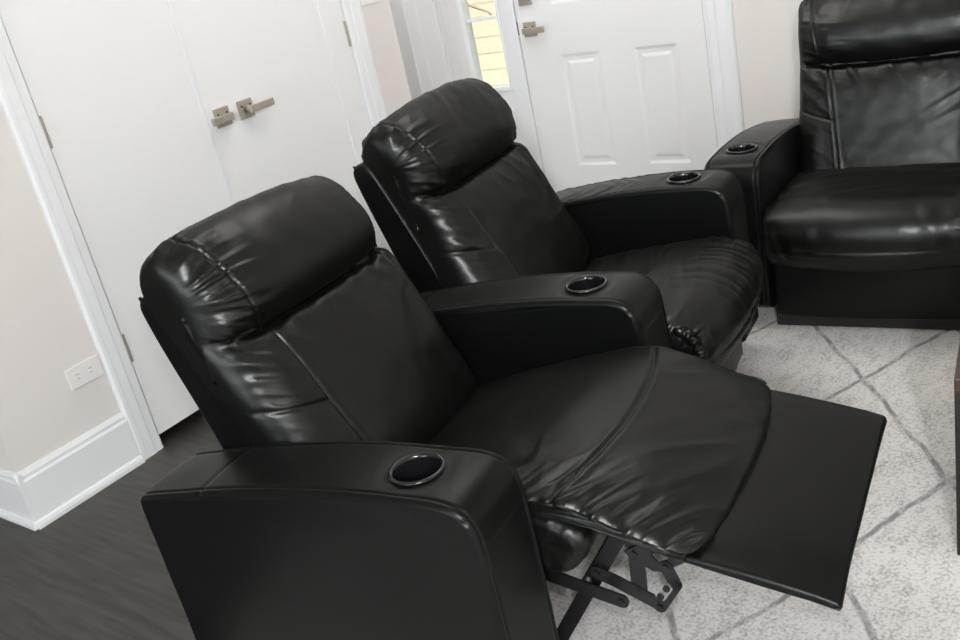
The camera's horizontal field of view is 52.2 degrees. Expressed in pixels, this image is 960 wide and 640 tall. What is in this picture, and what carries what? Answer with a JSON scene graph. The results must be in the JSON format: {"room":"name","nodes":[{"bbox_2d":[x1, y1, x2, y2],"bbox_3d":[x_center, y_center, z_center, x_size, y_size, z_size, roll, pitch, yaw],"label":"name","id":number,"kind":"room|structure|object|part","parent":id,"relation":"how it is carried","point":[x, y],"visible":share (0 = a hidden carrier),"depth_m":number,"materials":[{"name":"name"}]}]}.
{"room":"living room","nodes":[
{"label":"living room","id":0,"kind":"room"},
{"bbox_2d":[0,410,222,639],"bbox_3d":[-1.188,1.558,0.886,9.400,0.100,9.399,6,28,37],"label":"floor","id":1,"kind":"structure","parent":0,"point":[98,571],"depth_m":2.75,"materials":[{"name":"grey wood"}]},
{"bbox_2d":[546,305,959,639],"bbox_3d":[1.026,0.737,1.522,3.470,0.008,4.520,6,28,37],"label":"area rug","id":2,"kind":"object","parent":1,"relation":"on","point":[903,582],"visible":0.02,"depth_m":2.22,"materials":[{"name":"white carpet"}]},
{"bbox_2d":[138,175,886,639],"bbox_3d":[0.090,0.179,2.042,1.334,0.979,0.978,1,26,30],"label":"recliner","id":3,"kind":"object","parent":2,"relation":"on","point":[396,461],"visible":1,"depth_m":1.92,"materials":[{"name":"black leather"}]},
{"bbox_2d":[176,244,475,445],"bbox_3d":[-0.305,0.108,2.218,0.336,0.444,0.609,1,26,30],"label":"cushion","id":4,"kind":"object","parent":3,"relation":"on","point":[353,352],"depth_m":2.10,"materials":[{"name":"black leather"}]},
{"bbox_3d":[-0.263,0.509,1.920,0.804,0.563,0.183,1,26,30],"label":"armrest","id":5,"kind":"part","parent":3,"relation":"part of","materials":[{"name":"black leather"}]},
{"bbox_3d":[0.097,0.167,2.541,0.804,0.563,0.183,1,26,30],"label":"armrest","id":6,"kind":"part","parent":3,"relation":"part of","materials":[{"name":"black leather"}]},
{"bbox_2d":[428,346,771,561],"bbox_3d":[0.158,0.266,2.049,0.832,0.221,0.614,1,26,30],"label":"seat cushion","id":7,"kind":"object","parent":3,"relation":"on","point":[665,451],"depth_m":1.88,"materials":[{"name":"black leather"}]},
{"bbox_2d":[353,78,763,370],"bbox_3d":[0.316,-0.217,2.822,0.943,1.008,0.807,1,26,30],"label":"recliner","id":8,"kind":"object","parent":2,"relation":"on","point":[444,178],"visible":0.65,"depth_m":2.69,"materials":[{"name":"black leather"}]},
{"bbox_2d":[397,142,591,287],"bbox_3d":[0.052,-0.255,2.835,0.334,0.441,0.602,1,26,30],"label":"cushion","id":9,"kind":"object","parent":8,"relation":"on","point":[498,215],"depth_m":2.69,"materials":[{"name":"black leather"}]},
{"bbox_3d":[0.456,-0.175,3.162,0.804,0.563,0.183,1,26,30],"label":"armrest","id":10,"kind":"part","parent":8,"relation":"part of","materials":[{"name":"black leather"}]},
{"bbox_2d":[582,236,763,365],"bbox_3d":[0.442,-0.037,2.738,0.634,0.230,0.619,1,26,30],"label":"seat cushion","id":11,"kind":"object","parent":8,"relation":"on","point":[710,287],"depth_m":2.60,"materials":[{"name":"black leather"}]},
{"bbox_2d":[704,0,959,329],"bbox_3d":[1.291,-0.540,3.131,0.978,0.966,0.904,2,26,31],"label":"recliner","id":12,"kind":"object","parent":2,"relation":"on","point":[853,201],"visible":0.9,"depth_m":3.11,"materials":[{"name":"black leather"}]},
{"bbox_3d":[1.015,-0.409,3.449,0.182,0.544,0.793,2,26,31],"label":"armrest","id":13,"kind":"part","parent":12,"relation":"part of","materials":[{"name":"black leather"}]},
{"bbox_2d":[762,163,959,271],"bbox_3d":[1.253,-0.348,3.079,0.614,0.220,0.623,2,26,31],"label":"seat cushion","id":14,"kind":"object","parent":12,"relation":"on","point":[817,217],"depth_m":2.90,"materials":[{"name":"black leather"}]},
{"bbox_3d":[1.369,-0.126,3.283,0.603,0.064,0.569,2,26,31],"label":"rail","id":15,"kind":"part","parent":12,"relation":"part of","materials":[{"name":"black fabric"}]},
{"bbox_2d":[799,50,959,172],"bbox_3d":[1.375,-0.682,3.275,0.602,0.444,0.273,2,26,31],"label":"cushion","id":16,"kind":"object","parent":12,"relation":"on","point":[859,108],"depth_m":3.22,"materials":[{"name":"black leather"}]},
{"bbox_2d":[954,343,959,554],"bbox_3d":[1.546,0.184,1.985,1.010,0.430,0.615,1,26,30],"label":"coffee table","id":17,"kind":"object","parent":2,"relation":"on","point":[957,369],"visible":1,"depth_m":1.97,"materials":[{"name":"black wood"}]},
{"bbox_2d":[0,0,411,472],"bbox_3d":[-1.331,-1.021,3.526,0.800,2.600,2.130,6,28,37],"label":"wall","id":18,"kind":"structure","parent":0,"point":[45,333],"depth_m":2.98,"materials":[{"name":"white paint"}]},
{"bbox_2d":[12,412,144,529],"bbox_3d":[-1.266,0.473,3.117,0.028,0.190,0.398,6,28,37],"label":"baseboard","id":19,"kind":"structure","parent":18,"relation":"attached to","point":[65,478],"depth_m":3.11,"materials":[{"name":"white paint"}]},
{"bbox_2d":[0,17,162,459],"bbox_3d":[-1.325,-0.510,2.918,0.019,2.140,0.090,6,28,37],"label":"trim","id":20,"kind":"structure","parent":18,"relation":"attached to","point":[16,102],"depth_m":3.03,"materials":[{"name":"white paint"}]},
{"bbox_2d":[64,355,103,390],"bbox_3d":[-1.255,0.167,3.108,0.007,0.070,0.120,6,28,37],"label":"wall outlet","id":21,"kind":"object","parent":18,"relation":"attached to","point":[88,370],"visible":1,"depth_m":3.10,"materials":[{"name":"white plastic"}]},
{"bbox_2d":[72,370,83,382],"bbox_3d":[-1.268,0.178,3.090,0.003,0.034,0.032,6,28,37],"label":"socket","id":22,"kind":"object","parent":21,"relation":"attached to","point":[77,375],"depth_m":3.09,"materials":[{"name":"grey plastic"}]},
{"bbox_2d":[85,363,95,375],"bbox_3d":[-1.242,0.158,3.122,0.003,0.034,0.032,6,28,37],"label":"socket","id":23,"kind":"object","parent":21,"relation":"attached to","point":[90,368],"depth_m":3.12,"materials":[{"name":"grey plastic"}]},
{"bbox_2d":[0,0,252,433],"bbox_3d":[-1.098,-0.653,3.203,0.089,2.000,0.690,6,28,37],"label":"door","id":24,"kind":"structure","parent":18,"relation":"in","point":[135,119],"depth_m":3.19,"materials":[{"name":"white paint"}]},
{"bbox_3d":[-0.908,-0.716,3.454,0.009,0.066,0.066,6,28,37],"label":"handle","id":25,"kind":"part","parent":24,"relation":"part of","materials":[{"name":"beige metal"}]},
{"bbox_3d":[-0.893,-0.699,3.405,0.013,0.026,0.094,6,28,37],"label":"lever","id":26,"kind":"part","parent":24,"relation":"part of","materials":[{"name":"beige metal"}]},
{"bbox_2d":[194,0,394,256],"bbox_3d":[-0.707,-0.943,3.684,0.089,2.000,0.685,6,28,37],"label":"door","id":27,"kind":"structure","parent":18,"relation":"in","point":[285,70],"depth_m":3.69,"materials":[{"name":"white paint"}]},
{"bbox_3d":[-0.845,-0.762,3.531,0.009,0.066,0.066,6,28,37],"label":"handle","id":28,"kind":"part","parent":27,"relation":"part of","materials":[{"name":"beige metal"}]},
{"bbox_3d":[-0.787,-0.776,3.535,0.013,0.026,0.112,6,28,37],"label":"lever","id":29,"kind":"part","parent":27,"relation":"part of","materials":[{"name":"beige metal"}]},
{"bbox_2d":[338,0,387,129],"bbox_3d":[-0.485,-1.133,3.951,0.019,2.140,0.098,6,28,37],"label":"trim","id":30,"kind":"structure","parent":18,"relation":"attached to","point":[351,9],"depth_m":3.97,"materials":[{"name":"white paint"}]},
{"bbox_2d":[360,0,380,5],"bbox_3d":[-0.455,-1.343,3.971,0.010,0.117,0.120,6,28,37],"label":"light switch","id":31,"kind":"object","parent":18,"relation":"attached to","point":[362,2],"visible":1,"depth_m":3.97,"materials":[{"name":"white plastic"}]},
{"bbox_2d":[732,0,802,129],"bbox_3d":[1.823,-1.557,3.140,7.800,2.600,0.150,6,28,37],"label":"wall","id":32,"kind":"structure","parent":0,"point":[766,31],"depth_m":3.90,"materials":[{"name":"white paint"}]},
{"bbox_2d":[389,0,433,99],"bbox_3d":[-0.390,-1.537,4.833,0.200,2.160,0.019,6,28,37],"label":"trim","id":33,"kind":"structure","parent":32,"relation":"attached to","point":[404,12],"depth_m":4.89,"materials":[{"name":"white paint"}]},
{"bbox_2d":[436,0,525,146],"bbox_3d":[-0.043,-1.477,4.635,0.372,2.023,0.050,6,28,37],"label":"window","id":34,"kind":"structure","parent":32,"relation":"in","point":[456,21],"depth_m":4.72,"materials":[{"name":"white paint"}]},
{"bbox_3d":[-0.053,-1.708,4.504,0.226,1.315,0.050,6,28,37],"label":"frame","id":35,"kind":"part","parent":34,"relation":"part of","materials":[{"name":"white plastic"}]},
{"bbox_2d":[415,0,720,173],"bbox_3d":[0.329,-1.453,4.388,1.491,2.060,0.132,6,28,37],"label":"trim","id":36,"kind":"structure","parent":32,"relation":"attached to","point":[427,10],"depth_m":4.70,"materials":[{"name":"white paint"}]},
{"bbox_2d":[513,0,717,191],"bbox_3d":[0.509,-1.409,4.188,0.914,2.020,0.097,6,28,37],"label":"door","id":37,"kind":"structure","parent":32,"relation":"in","point":[619,89],"depth_m":4.34,"materials":[{"name":"white paint"}]},
{"bbox_3d":[0.228,-1.326,4.467,0.066,0.066,0.009,6,28,37],"label":"handle","id":38,"kind":"part","parent":37,"relation":"part of","materials":[{"name":"beige metal"}]},
{"bbox_3d":[0.238,-1.305,4.412,0.114,0.026,0.013,6,28,37],"label":"lever","id":39,"kind":"part","parent":37,"relation":"part of","materials":[{"name":"beige metal"}]},
{"bbox_2d":[705,0,744,146],"bbox_3d":[0.917,-1.410,3.845,0.110,2.160,0.019,6,28,37],"label":"trim","id":40,"kind":"structure","parent":32,"relation":"attached to","point":[719,13],"depth_m":4.00,"materials":[{"name":"white paint"}]},
{"bbox_3d":[-2.908,-0.693,3.577,3.080,2.600,0.120,6,28,37],"label":"wall","id":41,"kind":"structure","parent":0,"visible":0},
{"bbox_2d":[0,468,39,530],"bbox_3d":[-2.655,0.432,3.943,3.216,0.190,0.028,6,28,37],"label":"baseboard","id":42,"kind":"structure","parent":41,"relation":"attached to","point":[13,508],"depth_m":3.02,"materials":[{"name":"white paint"}]},
{"label":"outside","id":43,"kind":"structure","parent":0,"visible":0},
{"bbox_3d":[3.350,-3.048,10.463,26.000,0.100,13.051,6,28,37],"label":"ground","id":44,"kind":"structure","parent":43,"visible":0},
{"bbox_2d":[468,3,491,14],"bbox_3d":[-0.661,-2.674,6.831,1.648,3.604,0.242,4,27,34],"label":"tree","id":45,"kind":"object","parent":44,"relation":"on","point":[469,4],"visible":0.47,"depth_m":6.55,"materials":[{"name":"beige plant"}]},
{"bbox_2d":[467,0,508,85],"bbox_3d":[-0.058,-5.168,9.007,10.600,6.200,5.000,6,28,37],"label":"house","id":46,"kind":"structure","parent":44,"relation":"on","point":[486,33],"depth_m":7.84,"materials":[{"name":"yellow"}]}
]}

